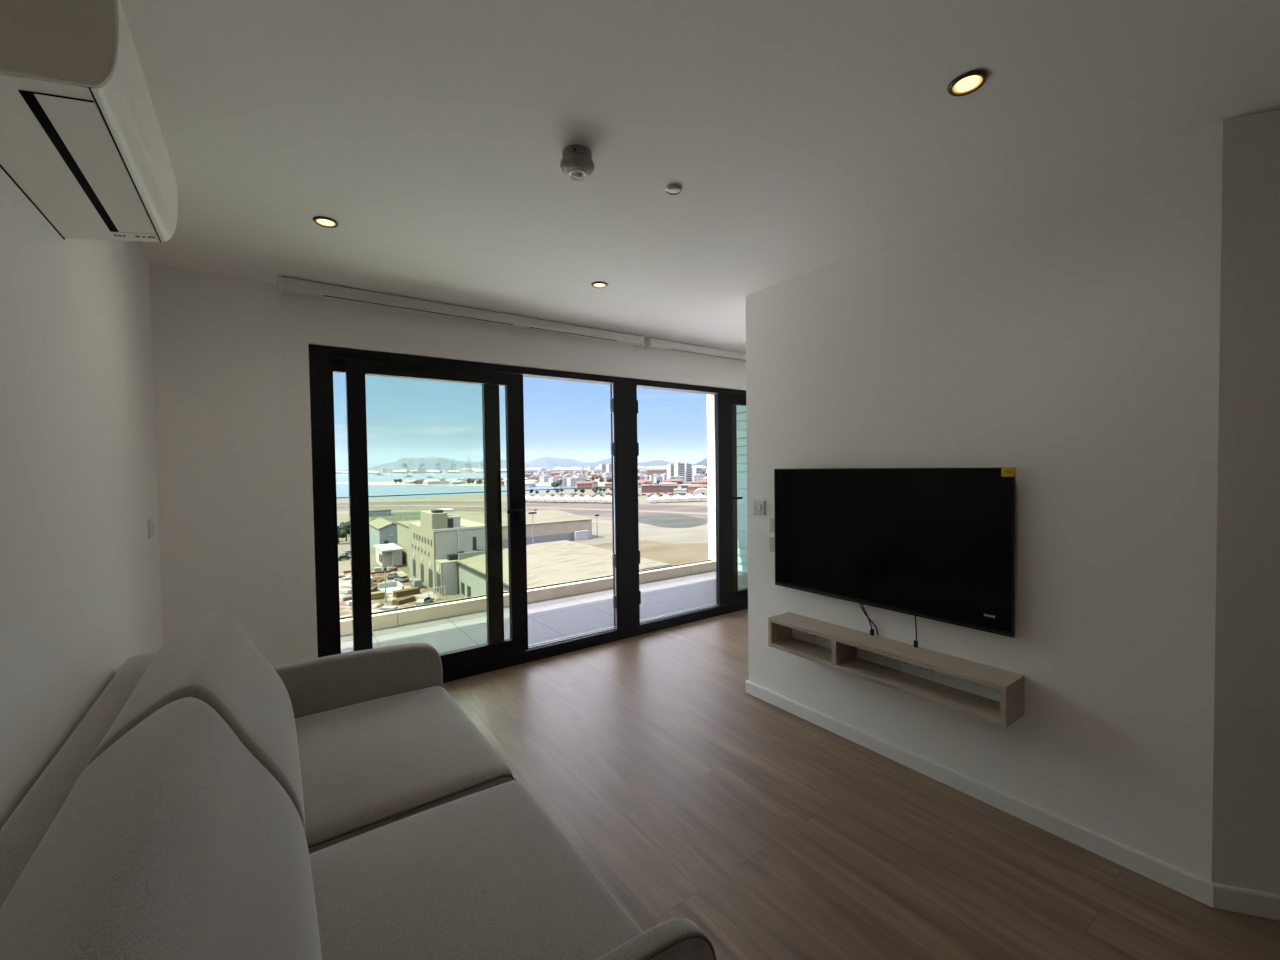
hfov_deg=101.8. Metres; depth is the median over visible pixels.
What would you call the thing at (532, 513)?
floodlight mast
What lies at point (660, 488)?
shed
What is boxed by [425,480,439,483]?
house
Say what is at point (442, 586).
guard rail
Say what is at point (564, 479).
house
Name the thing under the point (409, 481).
house
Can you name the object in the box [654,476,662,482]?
house
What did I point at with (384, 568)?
floodlight mast
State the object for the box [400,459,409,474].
crane
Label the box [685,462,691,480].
tower block
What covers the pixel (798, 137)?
ceiling
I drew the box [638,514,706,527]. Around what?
lawn
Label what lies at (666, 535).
apron
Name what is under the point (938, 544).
television
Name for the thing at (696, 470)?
tower block
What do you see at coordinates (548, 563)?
warehouse
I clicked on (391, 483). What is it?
spit
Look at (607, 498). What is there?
canopy
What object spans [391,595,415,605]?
stack
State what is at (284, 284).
roller blind
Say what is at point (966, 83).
recessed light
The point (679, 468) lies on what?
tower block
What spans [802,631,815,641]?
wall socket
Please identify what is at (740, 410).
wall
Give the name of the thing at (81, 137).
air conditioner
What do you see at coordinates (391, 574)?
parked car
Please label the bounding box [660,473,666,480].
house
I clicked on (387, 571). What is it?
barrier
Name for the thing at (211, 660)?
cushion
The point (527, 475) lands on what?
house
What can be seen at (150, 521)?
light switch
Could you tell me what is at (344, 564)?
ground
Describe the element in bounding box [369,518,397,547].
hangar
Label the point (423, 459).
crane
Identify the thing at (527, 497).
canopy
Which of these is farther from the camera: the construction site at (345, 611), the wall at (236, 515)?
the construction site at (345, 611)
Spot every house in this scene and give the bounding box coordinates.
[406,480,415,483]
[416,479,422,483]
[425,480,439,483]
[449,481,461,484]
[525,473,531,479]
[525,482,535,486]
[530,475,538,482]
[539,475,550,481]
[548,477,557,482]
[550,472,560,476]
[558,477,566,485]
[561,470,572,475]
[567,477,578,485]
[573,473,585,478]
[575,476,584,480]
[575,481,591,489]
[589,481,597,486]
[591,469,604,473]
[603,475,611,481]
[605,482,611,488]
[638,480,649,484]
[638,481,643,488]
[649,474,660,481]
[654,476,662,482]
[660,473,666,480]
[663,479,681,483]
[674,475,683,483]
[691,480,705,482]
[693,474,704,480]
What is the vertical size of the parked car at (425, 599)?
1.500 m
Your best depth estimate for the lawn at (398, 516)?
322.02 m
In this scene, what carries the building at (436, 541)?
on the ground at (344, 564)
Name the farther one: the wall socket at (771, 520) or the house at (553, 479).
the house at (553, 479)
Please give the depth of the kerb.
5.44 m
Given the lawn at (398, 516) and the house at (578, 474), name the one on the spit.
the house at (578, 474)
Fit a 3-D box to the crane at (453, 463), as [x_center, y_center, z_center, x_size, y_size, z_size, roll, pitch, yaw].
[-1174.482,-87.056,3245.681,81.303,97.187,18.400,-1,1,-5]
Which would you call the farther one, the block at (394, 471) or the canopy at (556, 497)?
the block at (394, 471)
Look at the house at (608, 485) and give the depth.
695.50 m
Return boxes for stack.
[371,586,377,591]
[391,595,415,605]
[393,587,420,597]
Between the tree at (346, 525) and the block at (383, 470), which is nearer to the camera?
the tree at (346, 525)
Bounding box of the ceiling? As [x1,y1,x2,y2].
[121,0,1279,352]
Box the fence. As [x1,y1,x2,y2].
[369,511,418,520]
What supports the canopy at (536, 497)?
on the ground at (344, 564)
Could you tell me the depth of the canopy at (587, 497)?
426.76 m
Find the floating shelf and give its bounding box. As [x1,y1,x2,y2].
[768,612,1023,727]
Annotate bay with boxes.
[379,581,403,593]
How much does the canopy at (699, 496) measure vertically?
6.800 m
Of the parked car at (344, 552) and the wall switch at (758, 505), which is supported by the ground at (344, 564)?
the parked car at (344, 552)
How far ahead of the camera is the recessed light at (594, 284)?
2.96 m
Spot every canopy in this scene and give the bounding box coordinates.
[525,494,531,501]
[529,494,541,501]
[539,495,554,502]
[549,495,564,502]
[559,495,574,502]
[569,495,584,501]
[580,495,592,501]
[591,495,605,502]
[601,495,611,503]
[646,495,661,501]
[658,494,673,501]
[672,494,685,501]
[681,494,696,501]
[694,493,707,498]
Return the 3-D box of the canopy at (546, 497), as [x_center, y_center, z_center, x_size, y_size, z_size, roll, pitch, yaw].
[-79.434,15.630,444.382,9.200,6.800,10.000,0,2,22]
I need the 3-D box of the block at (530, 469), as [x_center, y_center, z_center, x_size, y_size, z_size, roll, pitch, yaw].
[-726.400,-69.779,3624.005,137.953,30.909,69.772,-1,2,-16]
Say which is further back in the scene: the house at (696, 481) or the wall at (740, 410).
the house at (696, 481)
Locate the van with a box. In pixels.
[411,578,422,587]
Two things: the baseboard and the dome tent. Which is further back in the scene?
the dome tent
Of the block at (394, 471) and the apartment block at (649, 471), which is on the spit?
the apartment block at (649, 471)
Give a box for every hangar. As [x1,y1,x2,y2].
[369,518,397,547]
[460,509,591,547]
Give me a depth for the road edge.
450.70 m
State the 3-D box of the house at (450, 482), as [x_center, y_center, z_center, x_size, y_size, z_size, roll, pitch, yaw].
[-356.110,4.795,1005.398,11.102,7.011,24.735,0,2,28]
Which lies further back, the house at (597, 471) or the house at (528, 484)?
the house at (597, 471)
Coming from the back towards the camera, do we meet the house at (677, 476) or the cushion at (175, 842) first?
the house at (677, 476)
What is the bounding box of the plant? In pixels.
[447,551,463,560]
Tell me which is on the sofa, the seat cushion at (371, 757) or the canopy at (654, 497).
the seat cushion at (371, 757)
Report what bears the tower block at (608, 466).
on the spit
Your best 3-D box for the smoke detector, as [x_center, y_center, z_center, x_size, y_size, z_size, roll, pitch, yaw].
[-0.208,-1.042,1.725,0.113,0.080,0.113,-2,2,-36]
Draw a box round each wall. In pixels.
[0,167,162,828]
[149,263,745,665]
[736,405,747,573]
[745,110,1279,894]
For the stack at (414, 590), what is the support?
on the construction site at (345, 611)
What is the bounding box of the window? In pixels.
[308,344,747,682]
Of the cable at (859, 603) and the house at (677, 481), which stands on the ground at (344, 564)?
the house at (677, 481)
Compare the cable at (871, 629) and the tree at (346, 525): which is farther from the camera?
the tree at (346, 525)
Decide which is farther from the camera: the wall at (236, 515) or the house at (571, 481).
the house at (571, 481)
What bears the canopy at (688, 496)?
on the ground at (344, 564)
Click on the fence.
(412, 516)
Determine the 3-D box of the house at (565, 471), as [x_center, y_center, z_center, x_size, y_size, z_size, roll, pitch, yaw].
[-184.578,-13.927,1314.306,24.406,23.815,22.437,-1,2,-23]
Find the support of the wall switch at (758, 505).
attached to the wall at (1064, 333)
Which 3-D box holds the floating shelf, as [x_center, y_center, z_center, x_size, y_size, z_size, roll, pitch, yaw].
[1.115,0.845,2.467,0.179,0.158,1.140,-2,2,-36]
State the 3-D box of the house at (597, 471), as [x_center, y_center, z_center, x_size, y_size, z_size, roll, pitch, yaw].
[-112.504,-17.340,1399.867,31.572,24.256,23.872,-1,2,-20]
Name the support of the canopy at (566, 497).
on the ground at (344, 564)
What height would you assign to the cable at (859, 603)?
0.180 m
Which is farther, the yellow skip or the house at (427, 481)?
the house at (427, 481)
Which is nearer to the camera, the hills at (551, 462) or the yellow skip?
the yellow skip
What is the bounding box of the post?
[707,394,715,560]
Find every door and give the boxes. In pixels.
[345,357,527,668]
[714,394,747,604]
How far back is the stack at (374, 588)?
125.63 m
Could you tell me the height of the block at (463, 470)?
36.472 m
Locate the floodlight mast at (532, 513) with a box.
[528,512,536,543]
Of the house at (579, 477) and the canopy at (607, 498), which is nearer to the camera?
the canopy at (607, 498)
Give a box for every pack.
[340,589,351,593]
[343,596,351,600]
[346,600,351,605]
[380,606,397,609]
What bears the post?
on the kerb
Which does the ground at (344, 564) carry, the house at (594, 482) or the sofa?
the house at (594, 482)
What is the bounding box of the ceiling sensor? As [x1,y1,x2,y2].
[665,184,681,194]
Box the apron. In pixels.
[577,524,707,545]
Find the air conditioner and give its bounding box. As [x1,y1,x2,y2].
[0,0,177,241]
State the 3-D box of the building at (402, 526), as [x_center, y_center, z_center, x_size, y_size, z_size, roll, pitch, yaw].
[-66.960,19.804,164.013,13.600,12.600,24.500,-2,2,-36]
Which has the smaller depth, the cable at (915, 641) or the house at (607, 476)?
the cable at (915, 641)
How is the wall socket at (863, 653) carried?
attached to the wall at (1064, 333)
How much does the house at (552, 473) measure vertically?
17.202 m
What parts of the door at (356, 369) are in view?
handle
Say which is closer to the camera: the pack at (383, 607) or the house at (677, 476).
the pack at (383, 607)
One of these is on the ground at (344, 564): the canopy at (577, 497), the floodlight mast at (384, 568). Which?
the canopy at (577, 497)
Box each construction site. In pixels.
[339,567,443,616]
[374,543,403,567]
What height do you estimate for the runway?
0.200 m
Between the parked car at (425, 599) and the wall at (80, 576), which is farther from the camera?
the parked car at (425, 599)
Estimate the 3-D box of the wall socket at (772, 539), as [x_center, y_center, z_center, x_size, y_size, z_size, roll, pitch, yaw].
[0.793,0.381,3.041,0.010,0.086,0.086,-2,2,-36]
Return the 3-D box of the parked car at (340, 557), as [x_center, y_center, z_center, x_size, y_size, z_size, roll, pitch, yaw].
[-97.821,25.504,171.459,1.800,1.500,4.400,0,2,37]
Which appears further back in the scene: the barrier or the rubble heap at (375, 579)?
the barrier
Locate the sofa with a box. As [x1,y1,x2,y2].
[0,611,715,959]
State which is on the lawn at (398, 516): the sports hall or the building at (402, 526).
the sports hall
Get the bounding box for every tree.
[337,526,346,543]
[339,521,349,540]
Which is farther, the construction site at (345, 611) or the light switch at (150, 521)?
the construction site at (345, 611)
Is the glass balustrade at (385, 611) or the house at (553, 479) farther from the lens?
the house at (553, 479)
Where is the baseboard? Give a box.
[745,680,1279,920]
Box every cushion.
[0,697,321,959]
[87,611,304,830]
[295,686,512,852]
[309,780,642,959]
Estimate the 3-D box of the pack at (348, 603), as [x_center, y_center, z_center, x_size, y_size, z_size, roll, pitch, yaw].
[-62.744,26.810,113.762,1.115,0.915,2.311,0,2,36]
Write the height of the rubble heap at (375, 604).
1.127 m
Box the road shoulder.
[337,505,707,514]
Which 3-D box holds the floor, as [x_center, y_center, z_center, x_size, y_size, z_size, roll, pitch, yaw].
[1.722,1.483,1.528,5.800,0.250,6.840,-2,2,-36]
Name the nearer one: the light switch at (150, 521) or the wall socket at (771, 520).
the light switch at (150, 521)
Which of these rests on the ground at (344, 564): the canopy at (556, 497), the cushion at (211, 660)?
the canopy at (556, 497)
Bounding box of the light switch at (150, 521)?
[147,518,153,537]
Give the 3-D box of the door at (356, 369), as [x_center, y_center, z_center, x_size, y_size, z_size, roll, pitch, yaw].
[-1.282,0.253,3.452,1.120,2.000,0.110,-2,2,-36]
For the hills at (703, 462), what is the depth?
4817.16 m
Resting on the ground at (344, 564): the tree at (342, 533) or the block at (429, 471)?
the tree at (342, 533)
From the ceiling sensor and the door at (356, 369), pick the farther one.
the door at (356, 369)
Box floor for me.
[443,609,1279,959]
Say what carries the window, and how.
attached to the wall at (236, 515)
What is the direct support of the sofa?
on the floor
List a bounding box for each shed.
[642,483,695,492]
[688,484,707,493]
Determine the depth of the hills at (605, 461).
8611.66 m
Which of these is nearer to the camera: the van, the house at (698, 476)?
the van
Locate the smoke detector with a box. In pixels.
[560,145,593,180]
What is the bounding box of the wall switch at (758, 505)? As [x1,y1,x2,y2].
[753,500,764,514]
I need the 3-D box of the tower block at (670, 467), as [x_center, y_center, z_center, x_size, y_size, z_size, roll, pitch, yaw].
[61.460,-15.060,1008.086,14.600,35.200,14.600,-2,2,-28]
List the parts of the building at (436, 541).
roller door, roller door, roller door, water tank, roller door, roof door, door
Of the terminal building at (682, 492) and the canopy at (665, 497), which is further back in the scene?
the terminal building at (682, 492)
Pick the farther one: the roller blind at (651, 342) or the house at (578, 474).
the house at (578, 474)
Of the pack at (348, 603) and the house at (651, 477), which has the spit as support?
the house at (651, 477)
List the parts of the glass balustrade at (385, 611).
rail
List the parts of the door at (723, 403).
handle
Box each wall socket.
[769,517,774,532]
[770,537,774,551]
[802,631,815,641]
[858,648,886,663]
[900,660,932,678]
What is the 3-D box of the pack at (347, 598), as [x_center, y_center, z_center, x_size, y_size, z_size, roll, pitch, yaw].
[-65.770,26.829,118.304,1.080,0.724,3.081,1,2,44]
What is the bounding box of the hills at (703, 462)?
[692,458,707,468]
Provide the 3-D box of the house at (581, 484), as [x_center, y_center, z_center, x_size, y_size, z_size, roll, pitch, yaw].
[-75.510,7.093,696.295,22.662,10.747,13.317,-1,2,-22]
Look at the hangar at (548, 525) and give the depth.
207.46 m
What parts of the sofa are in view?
frame, arm, arm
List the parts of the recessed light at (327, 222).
bulb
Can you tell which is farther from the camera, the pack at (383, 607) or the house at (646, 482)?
the house at (646, 482)
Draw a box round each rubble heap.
[371,601,383,608]
[373,577,384,581]
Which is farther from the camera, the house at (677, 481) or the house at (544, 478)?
the house at (544, 478)
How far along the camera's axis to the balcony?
5.05 m
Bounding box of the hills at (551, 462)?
[336,457,592,471]
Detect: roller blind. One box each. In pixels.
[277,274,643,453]
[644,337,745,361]
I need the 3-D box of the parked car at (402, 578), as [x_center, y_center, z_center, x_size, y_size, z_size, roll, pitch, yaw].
[-62.749,25.919,136.925,4.400,1.500,1.800,0,2,36]
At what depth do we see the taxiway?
268.01 m
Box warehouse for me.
[456,540,670,597]
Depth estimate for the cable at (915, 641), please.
2.37 m
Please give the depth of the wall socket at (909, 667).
2.39 m
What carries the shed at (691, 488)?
on the ground at (344, 564)
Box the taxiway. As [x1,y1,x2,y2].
[337,512,707,530]
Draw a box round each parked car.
[338,555,350,559]
[341,550,350,554]
[387,572,397,578]
[394,575,408,582]
[415,596,433,604]
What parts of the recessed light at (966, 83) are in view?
bulb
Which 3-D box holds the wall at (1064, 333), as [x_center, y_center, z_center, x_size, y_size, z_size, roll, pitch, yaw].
[1.875,0.106,2.261,0.855,2.460,2.971,-2,2,-36]
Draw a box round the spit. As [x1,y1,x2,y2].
[336,469,707,486]
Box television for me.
[774,467,1015,637]
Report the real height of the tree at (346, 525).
8.153 m
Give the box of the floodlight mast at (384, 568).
[383,567,386,602]
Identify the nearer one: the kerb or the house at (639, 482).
the kerb
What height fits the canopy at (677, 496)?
6.800 m
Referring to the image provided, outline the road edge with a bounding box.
[337,500,707,505]
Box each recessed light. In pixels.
[313,216,338,227]
[591,282,607,287]
[947,70,987,95]
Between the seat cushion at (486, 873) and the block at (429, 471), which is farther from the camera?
the block at (429, 471)
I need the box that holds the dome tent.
[693,488,707,496]
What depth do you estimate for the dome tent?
488.15 m
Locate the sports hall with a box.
[369,509,390,516]
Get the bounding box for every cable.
[859,603,877,634]
[862,604,873,635]
[914,616,917,647]
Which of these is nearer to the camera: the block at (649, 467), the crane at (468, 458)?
the crane at (468, 458)
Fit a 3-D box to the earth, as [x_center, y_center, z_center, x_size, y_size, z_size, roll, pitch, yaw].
[4.398,24.903,170.253,72.000,0.100,71.000,-2,2,-36]
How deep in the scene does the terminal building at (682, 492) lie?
493.91 m
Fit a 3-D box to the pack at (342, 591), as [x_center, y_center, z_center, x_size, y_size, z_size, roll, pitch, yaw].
[-70.388,26.654,124.626,2.389,0.872,1.382,0,2,17]
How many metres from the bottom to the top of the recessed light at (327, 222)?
0.008 m
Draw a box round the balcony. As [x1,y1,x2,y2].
[341,571,747,652]
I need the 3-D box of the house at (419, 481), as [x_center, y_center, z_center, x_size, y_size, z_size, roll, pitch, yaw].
[-446.523,3.322,1051.940,11.597,10.014,14.942,-1,2,-11]
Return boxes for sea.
[336,472,574,498]
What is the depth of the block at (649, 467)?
3577.63 m
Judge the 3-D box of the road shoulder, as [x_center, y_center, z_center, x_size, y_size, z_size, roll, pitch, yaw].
[-184.351,23.770,315.518,420.284,0.200,395.758,-2,2,-36]
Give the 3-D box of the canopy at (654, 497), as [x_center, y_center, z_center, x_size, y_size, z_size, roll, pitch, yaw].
[11.483,15.069,418.186,9.200,6.800,10.000,-1,2,-24]
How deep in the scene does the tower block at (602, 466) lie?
1688.10 m
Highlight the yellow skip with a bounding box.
[371,591,384,598]
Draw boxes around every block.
[381,468,387,472]
[391,470,406,473]
[426,470,441,472]
[460,468,472,472]
[525,468,540,471]
[553,468,571,470]
[599,464,605,470]
[606,464,611,472]
[645,466,664,469]
[647,469,666,474]
[666,463,673,478]
[674,462,684,481]
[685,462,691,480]
[692,467,701,474]
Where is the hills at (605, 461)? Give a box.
[569,458,673,467]
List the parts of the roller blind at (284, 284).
bead chain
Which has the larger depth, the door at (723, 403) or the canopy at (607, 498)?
the canopy at (607, 498)
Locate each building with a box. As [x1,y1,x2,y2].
[396,520,419,567]
[409,508,484,595]
[673,486,686,496]
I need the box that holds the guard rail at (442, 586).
[428,586,444,598]
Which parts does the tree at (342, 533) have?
crown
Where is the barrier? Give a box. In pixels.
[371,570,391,574]
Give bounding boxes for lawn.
[347,512,419,536]
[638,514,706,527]
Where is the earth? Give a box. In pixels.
[593,540,707,566]
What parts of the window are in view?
fixed sash, edge trim, fixed sash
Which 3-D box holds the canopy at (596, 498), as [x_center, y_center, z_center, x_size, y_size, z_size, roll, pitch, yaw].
[-34.254,15.490,426.021,9.200,6.800,10.000,0,2,22]
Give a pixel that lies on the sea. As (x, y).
(342, 490)
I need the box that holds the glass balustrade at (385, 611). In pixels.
[337,483,712,619]
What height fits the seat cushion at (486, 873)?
0.235 m
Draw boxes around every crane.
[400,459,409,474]
[418,459,424,473]
[445,458,455,473]
[467,458,471,473]
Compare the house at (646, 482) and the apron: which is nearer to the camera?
the apron
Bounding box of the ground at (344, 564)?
[337,482,707,600]
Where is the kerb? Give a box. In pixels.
[340,561,715,635]
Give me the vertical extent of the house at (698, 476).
16.653 m
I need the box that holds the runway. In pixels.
[337,501,707,521]

